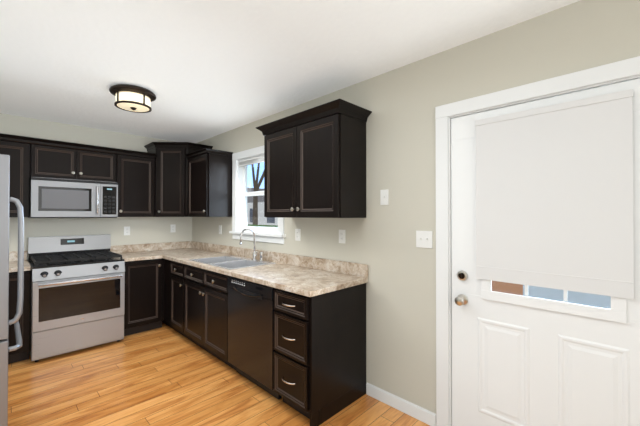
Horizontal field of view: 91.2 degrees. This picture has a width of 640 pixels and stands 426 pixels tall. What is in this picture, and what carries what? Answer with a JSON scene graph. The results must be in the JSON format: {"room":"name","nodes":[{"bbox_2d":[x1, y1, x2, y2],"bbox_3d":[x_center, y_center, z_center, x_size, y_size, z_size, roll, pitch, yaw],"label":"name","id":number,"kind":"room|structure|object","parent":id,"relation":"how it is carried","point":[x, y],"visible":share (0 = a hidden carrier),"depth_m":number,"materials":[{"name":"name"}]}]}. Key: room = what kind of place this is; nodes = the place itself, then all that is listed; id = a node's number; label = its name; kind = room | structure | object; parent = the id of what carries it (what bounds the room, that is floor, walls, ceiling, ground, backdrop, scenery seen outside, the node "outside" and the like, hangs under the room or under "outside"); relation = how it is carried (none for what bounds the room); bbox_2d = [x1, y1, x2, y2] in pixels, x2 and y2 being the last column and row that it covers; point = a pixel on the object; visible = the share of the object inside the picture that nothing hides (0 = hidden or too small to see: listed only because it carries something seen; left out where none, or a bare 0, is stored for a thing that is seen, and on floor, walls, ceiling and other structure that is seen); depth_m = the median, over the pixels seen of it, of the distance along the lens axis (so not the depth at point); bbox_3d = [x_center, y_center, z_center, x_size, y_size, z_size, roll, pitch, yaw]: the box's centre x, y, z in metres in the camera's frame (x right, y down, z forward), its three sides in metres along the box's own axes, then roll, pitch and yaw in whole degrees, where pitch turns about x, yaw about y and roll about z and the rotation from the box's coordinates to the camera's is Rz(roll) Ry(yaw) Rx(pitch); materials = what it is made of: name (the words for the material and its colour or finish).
{"room":"kitchen","nodes":[
{"label":"kitchen","id":0,"kind":"room"},
{"bbox_2d":[0,113,191,260],"bbox_3d":[-2.982,0.193,3.781,0.140,2.480,3.120,0,-1,44],"label":"wall","id":1,"kind":"structure","parent":0,"point":[145,230],"depth_m":3.86,"materials":[{"name":"beige paint"}]},
{"bbox_2d":[0,133,31,216],"bbox_3d":[-3.255,-0.365,3.169,0.332,0.816,0.458,0,-1,44],"label":"upper cabinet","id":2,"kind":"object","parent":1,"relation":"attached to","point":[19,148],"depth_m":3.16,"materials":[{"name":"brown wood"}]},
{"bbox_2d":[32,137,119,184],"bbox_3d":[-2.826,-0.570,3.606,0.332,0.398,0.756,0,-1,44],"label":"upper cabinet","id":3,"kind":"object","parent":1,"relation":"attached to","point":[50,159],"depth_m":3.47,"materials":[{"name":"brown wood"}]},
{"bbox_2d":[28,176,117,217],"bbox_3d":[-2.780,-0.156,3.558,0.458,0.423,0.755,0,-1,44],"label":"microwave","id":4,"kind":"object","parent":3,"relation":"attached to","point":[61,198],"visible":1,"depth_m":3.39,"materials":[{"name":"silver plastic"}]},
{"bbox_2d":[124,226,129,234],"bbox_3d":[-2.539,0.235,4.124,0.009,0.115,0.070,0,-1,44],"label":"electrical outlet","id":5,"kind":"object","parent":1,"relation":"attached to","point":[127,230],"visible":1,"depth_m":4.12,"materials":[{"name":"white plastic"}]},
{"bbox_2d":[118,149,155,216],"bbox_3d":[-2.408,-0.358,4.031,0.332,0.816,0.430,0,-1,44],"label":"upper cabinet","id":6,"kind":"object","parent":1,"relation":"attached to","point":[131,173],"depth_m":3.92,"materials":[{"name":"brown wood"}]},
{"bbox_2d":[170,224,175,231],"bbox_3d":[-2.130,0.224,4.542,0.009,0.115,0.070,0,-1,44],"label":"electrical outlet","id":7,"kind":"object","parent":1,"relation":"attached to","point":[172,227],"visible":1,"depth_m":4.54,"materials":[{"name":"white plastic"}]},
{"bbox_2d":[144,142,212,216],"bbox_3d":[-1.932,-0.431,4.277,0.665,0.965,0.665,0,-1,44],"label":"upper cabinet","id":8,"kind":"object","parent":1,"relation":"attached to","point":[171,179],"visible":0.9,"depth_m":4.07,"materials":[{"name":"brown wood"}]},
{"bbox_2d":[8,322,429,425],"bbox_3d":[-0.828,1.441,1.655,6.180,0.050,3.120,0,-1,44],"label":"floor","id":9,"kind":"structure","parent":0,"point":[165,375],"depth_m":2.47,"materials":[{"name":"brown wood"}]},
{"bbox_2d":[0,154,23,425],"bbox_3d":[-2.297,0.533,1.793,0.800,1.768,0.851,0,-1,44],"label":"refrigerator","id":10,"kind":"object","parent":9,"relation":"on","point":[5,321],"visible":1,"depth_m":1.77,"materials":[{"name":"grey metal"}]},
{"bbox_2d":[8,271,30,363],"bbox_3d":[-3.142,0.990,3.046,0.649,0.875,0.456,0,-1,44],"label":"base cabinet","id":11,"kind":"object","parent":9,"relation":"on","point":[22,353],"visible":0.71,"depth_m":2.97,"materials":[{"name":"brown wood"}]},
{"bbox_2d":[9,251,30,271],"bbox_3d":[-3.154,0.479,3.048,0.635,0.141,0.477,0,-1,44],"label":"countertop","id":12,"kind":"structure","parent":11,"relation":"on","point":[13,255],"depth_m":3.25,"materials":[{"name":"beige stone"}]},
{"bbox_2d":[28,234,124,361],"bbox_3d":[-2.657,0.847,3.427,0.790,1.165,0.757,0,-1,44],"label":"range","id":13,"kind":"object","parent":9,"relation":"on","point":[77,292],"visible":1,"depth_m":3.22,"materials":[{"name":"silver metal"}]},
{"bbox_2d":[124,258,163,335],"bbox_3d":[-2.286,0.996,3.917,0.649,0.875,0.451,0,-1,44],"label":"base cabinet","id":14,"kind":"object","parent":9,"relation":"on","point":[144,298],"visible":0.79,"depth_m":3.72,"materials":[{"name":"brown wood"}]},
{"bbox_2d":[110,243,160,261],"bbox_3d":[-2.305,0.486,3.908,0.640,0.141,0.407,0,-1,44],"label":"countertop","id":15,"kind":"structure","parent":14,"relation":"on","point":[133,252],"depth_m":4.05,"materials":[{"name":"beige stone"}]},
{"bbox_2d":[162,259,169,326],"bbox_3d":[-1.852,0.999,4.218,0.842,0.876,0.620,0,-1,44],"label":"base cabinet","id":16,"kind":"object","parent":9,"relation":"on","point":[166,320],"depth_m":3.84,"materials":[{"name":"brown wood"}]},
{"bbox_2d":[170,260,227,342],"bbox_3d":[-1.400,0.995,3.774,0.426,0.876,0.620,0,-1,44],"label":"base cabinet","id":17,"kind":"object","parent":9,"relation":"on","point":[196,305],"depth_m":3.20,"materials":[{"name":"brown wood"}]},
{"bbox_2d":[153,241,367,296],"bbox_3d":[-1.005,0.482,3.370,3.250,0.141,0.648,0,-1,44],"label":"countertop","id":18,"kind":"structure","parent":17,"relation":"on","point":[307,276],"depth_m":2.75,"materials":[{"name":"beige stone"}]},
{"bbox_2d":[190,255,274,269],"bbox_3d":[-0.943,0.604,3.306,0.880,0.189,0.520,0,-1,44],"label":"sink","id":19,"kind":"object","parent":18,"relation":"in","point":[230,262],"visible":0.38,"depth_m":3.36,"materials":[{"name":"silver metal"}]},
{"bbox_2d":[239,228,262,261],"bbox_3d":[-0.717,0.334,3.284,0.176,0.350,0.216,0,-1,44],"label":"faucet","id":20,"kind":"object","parent":18,"relation":"on","point":[255,254],"visible":1,"depth_m":3.34,"materials":[{"name":"silver metal"}]},
{"bbox_2d":[227,276,281,399],"bbox_3d":[-0.372,0.983,2.742,0.645,0.860,0.631,0,-1,44],"label":"dishwasher","id":21,"kind":"object","parent":9,"relation":"on","point":[251,310],"visible":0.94,"depth_m":2.49,"materials":[{"name":"black plastic"}]},
{"bbox_2d":[274,283,365,425],"bbox_3d":[-0.003,0.984,2.374,0.388,0.875,0.659,0,-1,44],"label":"base cabinet","id":22,"kind":"object","parent":9,"relation":"on","point":[320,360],"visible":1,"depth_m":2.19,"materials":[{"name":"brown wood"}]},
{"bbox_2d":[0,0,579,142],"bbox_3d":[-0.828,-1.089,1.675,6.180,0.050,3.120,0,-1,44],"label":"ceiling","id":23,"kind":"structure","parent":0,"point":[201,70],"depth_m":2.05,"materials":[{"name":"white paint"}]},
{"bbox_2d":[109,84,155,112],"bbox_3d":[-1.615,-0.972,2.713,0.352,0.167,0.352,0,-1,44],"label":"ceiling light","id":24,"kind":"object","parent":23,"relation":"attached to","point":[133,98],"visible":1,"depth_m":2.62,"materials":[{"name":"white glass"}]},
{"bbox_2d":[192,0,639,413],"bbox_3d":[-0.168,0.187,3.105,4.822,2.480,0.140,0,-1,44],"label":"wall","id":25,"kind":"structure","parent":0,"point":[401,103],"depth_m":2.21,"materials":[{"name":"beige paint"}]},
{"bbox_2d":[185,148,232,216],"bbox_3d":[-1.414,-0.353,3.977,0.572,0.805,0.365,0,-1,44],"label":"upper cabinet","id":26,"kind":"object","parent":25,"relation":"attached to","point":[209,182],"visible":0.94,"depth_m":3.81,"materials":[{"name":"brown wood"}]},
{"bbox_2d":[229,145,285,243],"bbox_3d":[-0.688,-0.210,3.586,1.040,1.056,0.188,0,-1,44],"label":"window","id":27,"kind":"structure","parent":25,"relation":"in","point":[241,160],"depth_m":3.76,"materials":[{"name":"white paint"}]},
{"bbox_2d":[295,229,299,240],"bbox_3d":[-0.217,0.212,3.049,0.070,0.115,0.009,0,-1,44],"label":"electrical outlet","id":28,"kind":"object","parent":25,"relation":"attached to","point":[297,234],"visible":1,"depth_m":3.04,"materials":[{"name":"white plastic"}]},
{"bbox_2d":[256,99,371,217],"bbox_3d":[-0.095,-0.376,2.667,1.027,0.830,0.385,0,-1,44],"label":"upper cabinet","id":29,"kind":"object","parent":25,"relation":"attached to","point":[314,162],"visible":1,"depth_m":2.44,"materials":[{"name":"brown wood"}]},
{"bbox_2d":[339,230,344,243],"bbox_3d":[0.186,0.199,2.653,0.070,0.115,0.009,0,-1,44],"label":"electrical outlet","id":30,"kind":"object","parent":25,"relation":"attached to","point":[341,236],"visible":1,"depth_m":2.65,"materials":[{"name":"white plastic"}]},
{"bbox_2d":[380,189,388,204],"bbox_3d":[0.483,-0.118,2.358,0.070,0.115,0.017,0,-1,44],"label":"light switch","id":31,"kind":"object","parent":25,"relation":"attached to","point":[384,197],"visible":1,"depth_m":2.36,"materials":[{"name":"white plastic"}]},
{"bbox_2d":[416,231,432,247],"bbox_3d":[0.707,0.180,2.135,0.116,0.115,0.017,0,-1,44],"label":"double light switch","id":32,"kind":"object","parent":25,"relation":"attached to","point":[424,239],"visible":1,"depth_m":2.13,"materials":[{"name":"white plastic"}]},
{"bbox_2d":[435,56,639,425],"bbox_3d":[1.215,0.356,1.747,1.095,2.122,0.177,0,-1,44],"label":"door frame","id":33,"kind":"structure","parent":25,"relation":"attached to","point":[609,74],"depth_m":2.02,"materials":[{"name":"white paint"}]},
{"bbox_2d":[451,78,639,425],"bbox_3d":[1.165,0.393,1.691,0.918,2.014,0.118,0,-1,44],"label":"door","id":34,"kind":"structure","parent":25,"relation":"in","point":[545,192],"depth_m":1.65,"materials":[{"name":"white paint"}]},
{"bbox_3d":[1.936,0.171,1.037,1.078,2.480,0.140,0,-1,44],"label":"wall","id":35,"kind":"structure","parent":0,"visible":0},
{"bbox_2d":[366,383,435,425],"bbox_3d":[1.316,1.370,1.529,2.665,0.090,0.014,0,-1,44],"label":"baseboard","id":36,"kind":"structure","parent":35,"relation":"attached to","point":[426,416],"depth_m":2.24,"materials":[{"name":"white paint"}]},
{"label":"outside","id":37,"kind":"structure","parent":0,"visible":0},
{"bbox_2d":[247,162,263,188],"bbox_3d":[4.200,-17.930,46.801,130.000,40.600,68.010,0,-1,44],"label":"sky","id":38,"kind":"structure","parent":37,"point":[250,177],"depth_m":109.17,"materials":[{"name":"blue"}]},
{"bbox_3d":[11.963,2.329,40.274,90.000,0.020,69.810,0,-1,44],"label":"ground","id":39,"kind":"structure","parent":37,"visible":0},
{"bbox_2d":[251,163,263,224],"bbox_3d":[-1.949,-1.227,11.303,3.479,6.643,4.090,0,-1,44],"label":"tree","id":40,"kind":"object","parent":39,"relation":"on","point":[255,216],"depth_m":11.17,"materials":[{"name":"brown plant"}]},
{"bbox_2d":[247,187,277,224],"bbox_3d":[-0.345,-0.001,24.914,20.800,4.400,13.600,0,-1,44],"label":"house","id":41,"kind":"structure","parent":39,"relation":"on","point":[268,219],"depth_m":26.00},
{"bbox_2d":[247,224,277,226],"bbox_3d":[-1.760,1.212,8.840,8.500,1.720,0.900,0,-1,44],"label":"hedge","id":42,"kind":"object","parent":39,"relation":"on","point":[263,225],"depth_m":8.84,"materials":[{"name":"green plant"}]},
{"bbox_2d":[492,281,610,308],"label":"door window","id":43,"kind":"structure","parent":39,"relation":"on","point":[535,292],"depth_m":3.54,"materials":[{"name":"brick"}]}
]}

